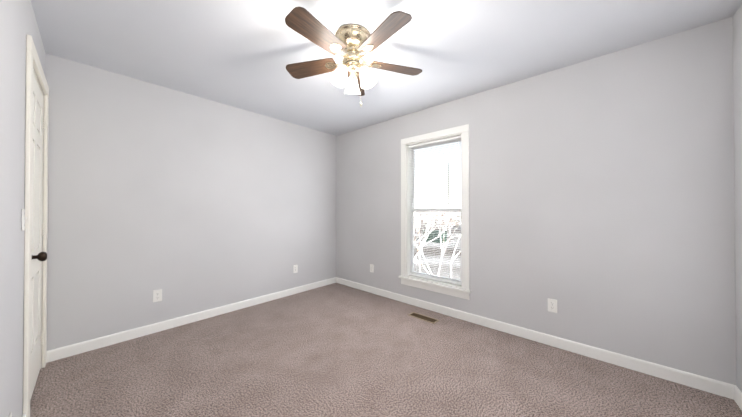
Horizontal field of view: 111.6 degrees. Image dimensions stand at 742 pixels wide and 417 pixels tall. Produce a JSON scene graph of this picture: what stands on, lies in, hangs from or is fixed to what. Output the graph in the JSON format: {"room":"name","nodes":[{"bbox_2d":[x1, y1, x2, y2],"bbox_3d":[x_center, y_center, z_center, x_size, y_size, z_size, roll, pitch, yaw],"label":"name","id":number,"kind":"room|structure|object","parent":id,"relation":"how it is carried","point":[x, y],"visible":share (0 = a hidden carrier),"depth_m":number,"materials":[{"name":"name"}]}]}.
{"room":"empty bedroom","nodes":[
{"label":"empty bedroom","id":0,"kind":"room"},
{"bbox_2d":[0,0,45,416],"bbox_3d":[-1.169,-0.016,0.634,3.890,2.440,0.140,0,-1,42],"label":"wall","id":1,"kind":"structure","parent":0,"point":[18,22],"depth_m":1.18,"materials":[{"name":"grey paint"}]},
{"bbox_2d":[21,209,26,230],"bbox_3d":[-1.847,0.059,1.345,0.070,0.115,0.014,0,-1,42],"label":"light switch","id":2,"kind":"object","parent":1,"relation":"attached to","point":[23,217],"visible":1,"depth_m":1.33,"materials":[{"name":"white plastic"}]},
{"bbox_2d":[23,34,48,416],"bbox_3d":[-2.252,0.126,1.650,0.898,2.169,0.206,0,-1,42],"label":"door","id":3,"kind":"structure","parent":1,"relation":"in","point":[35,231],"depth_m":1.65,"materials":[{"name":"white wood"}]},
{"bbox_2d":[45,53,335,350],"bbox_3d":[-1.628,0.001,3.140,0.140,2.440,3.260,0,-1,42],"label":"wall","id":4,"kind":"structure","parent":0,"point":[187,204],"depth_m":2.55,"materials":[{"name":"grey paint"}]},
{"bbox_2d":[153,289,161,301],"bbox_3d":[-2.107,0.861,2.490,0.007,0.115,0.070,0,-1,42],"label":"electrical outlet","id":5,"kind":"object","parent":4,"relation":"attached to","point":[157,295],"visible":1,"depth_m":2.49,"materials":[{"name":"white plastic"}]},
{"bbox_2d":[47,277,335,362],"bbox_3d":[-1.571,1.175,3.081,0.012,0.090,2.979,0,-1,42],"label":"baseboard","id":6,"kind":"structure","parent":4,"relation":"attached to","point":[81,347],"depth_m":2.53,"materials":[{"name":"white wood"}]},
{"bbox_2d":[293,265,297,272],"bbox_3d":[-1.085,0.869,3.628,0.007,0.115,0.070,0,-1,42],"label":"electrical outlet","id":7,"kind":"object","parent":4,"relation":"attached to","point":[295,268],"visible":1,"depth_m":3.63,"materials":[{"name":"white plastic"}]},
{"bbox_2d":[30,283,741,416],"bbox_3d":[-0.128,1.262,1.787,4.170,0.100,3.260,0,-1,42],"label":"floor","id":8,"kind":"structure","parent":0,"point":[335,350],"depth_m":1.84,"materials":[{"name":"carpet"}]},
{"bbox_2d":[409,312,438,323],"bbox_3d":[0.581,1.215,2.810,0.330,0.006,0.114,0,-1,42],"label":"air vent register","id":9,"kind":"object","parent":8,"relation":"on","point":[423,317],"visible":1,"depth_m":2.81,"materials":[{"name":"beige metal"}]},
{"bbox_2d":[31,0,741,135],"bbox_3d":[-0.128,-1.278,1.803,4.170,0.100,3.260,0,-1,42],"label":"ceiling","id":10,"kind":"structure","parent":0,"point":[241,54],"depth_m":1.86,"materials":[{"name":"white paint"}]},
{"bbox_2d":[285,6,421,105],"bbox_3d":[-0.135,-0.982,1.774,1.034,0.492,1.020,0,-1,42],"label":"fan","id":11,"kind":"object","parent":10,"relation":"hanging from","point":[353,42],"visible":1,"depth_m":1.71,"materials":[{"name":"brown wood"}]},
{"bbox_2d":[336,16,735,384],"bbox_3d":[0.914,-0.001,2.956,3.890,2.440,0.140,0,-1,42],"label":"wall","id":12,"kind":"structure","parent":0,"point":[601,202],"depth_m":2.04,"materials":[{"name":"grey paint"}]},
{"bbox_2d":[370,264,373,272],"bbox_3d":[0.012,0.869,3.660,0.070,0.115,0.007,0,-1,42],"label":"electrical outlet","id":13,"kind":"object","parent":12,"relation":"attached to","point":[371,268],"visible":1,"depth_m":3.65,"materials":[{"name":"white plastic"}]},
{"bbox_2d":[398,124,470,299],"bbox_3d":[0.765,0.038,3.060,0.930,1.895,0.185,0,-1,42],"label":"window","id":14,"kind":"structure","parent":12,"relation":"in","point":[463,291],"depth_m":3.04,"materials":[{"name":"white plastic"}]},
{"bbox_2d":[408,135,461,284],"bbox_3d":[0.754,0.018,3.048,0.704,1.668,0.041,0,-1,42],"label":"window blinds","id":15,"kind":"object","parent":14,"relation":"attached to","point":[457,138],"visible":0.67,"depth_m":3.03,"materials":[{"name":"white plastic"}]},
{"bbox_2d":[336,277,735,399],"bbox_3d":[0.867,1.174,2.888,3.876,0.090,0.012,0,-1,42],"label":"baseboard","id":16,"kind":"structure","parent":12,"relation":"attached to","point":[714,386],"depth_m":2.11,"materials":[{"name":"white wood"}]},
{"bbox_2d":[548,298,556,312],"bbox_3d":[1.605,0.860,2.231,0.070,0.115,0.007,0,-1,42],"label":"electrical outlet","id":17,"kind":"object","parent":12,"relation":"attached to","point":[552,305],"visible":1,"depth_m":2.23,"materials":[{"name":"white plastic"}]},
{"bbox_2d":[733,4,741,391],"bbox_3d":[1.372,-0.017,0.450,0.140,2.440,3.260,0,-1,42],"label":"wall","id":18,"kind":"structure","parent":0,"point":[737,55],"depth_m":1.56,"materials":[{"name":"grey paint"}]},
{"bbox_2d":[734,386,741,409],"bbox_3d":[1.315,1.158,0.493,0.012,0.090,2.954,0,-1,42],"label":"baseboard","id":19,"kind":"structure","parent":18,"relation":"attached to","point":[737,396],"depth_m":1.55,"materials":[{"name":"white wood"}]},
{"label":"outside","id":20,"kind":"structure","parent":0,"visible":0},
{"bbox_2d":[414,215,460,279],"bbox_3d":[37.307,4.959,100.512,320.000,0.200,320.000,0,-1,42],"label":"ground","id":21,"kind":"structure","parent":20,"point":[446,260],"depth_m":22.85,"materials":[{"name":"white snow"}]},
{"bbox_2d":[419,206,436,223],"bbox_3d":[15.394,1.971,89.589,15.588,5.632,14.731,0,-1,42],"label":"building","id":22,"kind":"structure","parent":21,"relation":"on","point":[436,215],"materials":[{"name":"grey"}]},
{"bbox_2d":[423,230,446,242],"bbox_3d":[8.484,3.670,33.551,2.600,1.500,1.900,0,-1,42],"label":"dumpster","id":23,"kind":"object","parent":21,"relation":"on","point":[435,233],"depth_m":32.78,"materials":[{"name":"green"}]},
{"bbox_2d":[414,187,460,277],"bbox_3d":[2.975,1.407,12.668,6.790,5.752,10.823,0,-1,42],"label":"tree","id":24,"kind":"object","parent":21,"relation":"on","point":[424,239],"depth_m":11.24,"materials":[{"name":"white plant"}]},
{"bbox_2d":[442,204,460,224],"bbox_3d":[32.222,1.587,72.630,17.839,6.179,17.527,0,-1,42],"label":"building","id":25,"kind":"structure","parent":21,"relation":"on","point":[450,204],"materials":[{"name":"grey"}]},
{"bbox_2d":[445,164,457,241],"bbox_3d":[10.298,-0.831,33.432,2.400,10.500,0.320,0,-1,42],"label":"pole","id":26,"kind":"object","parent":21,"relation":"on","point":[449,193],"depth_m":33.34,"materials":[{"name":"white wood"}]}
]}

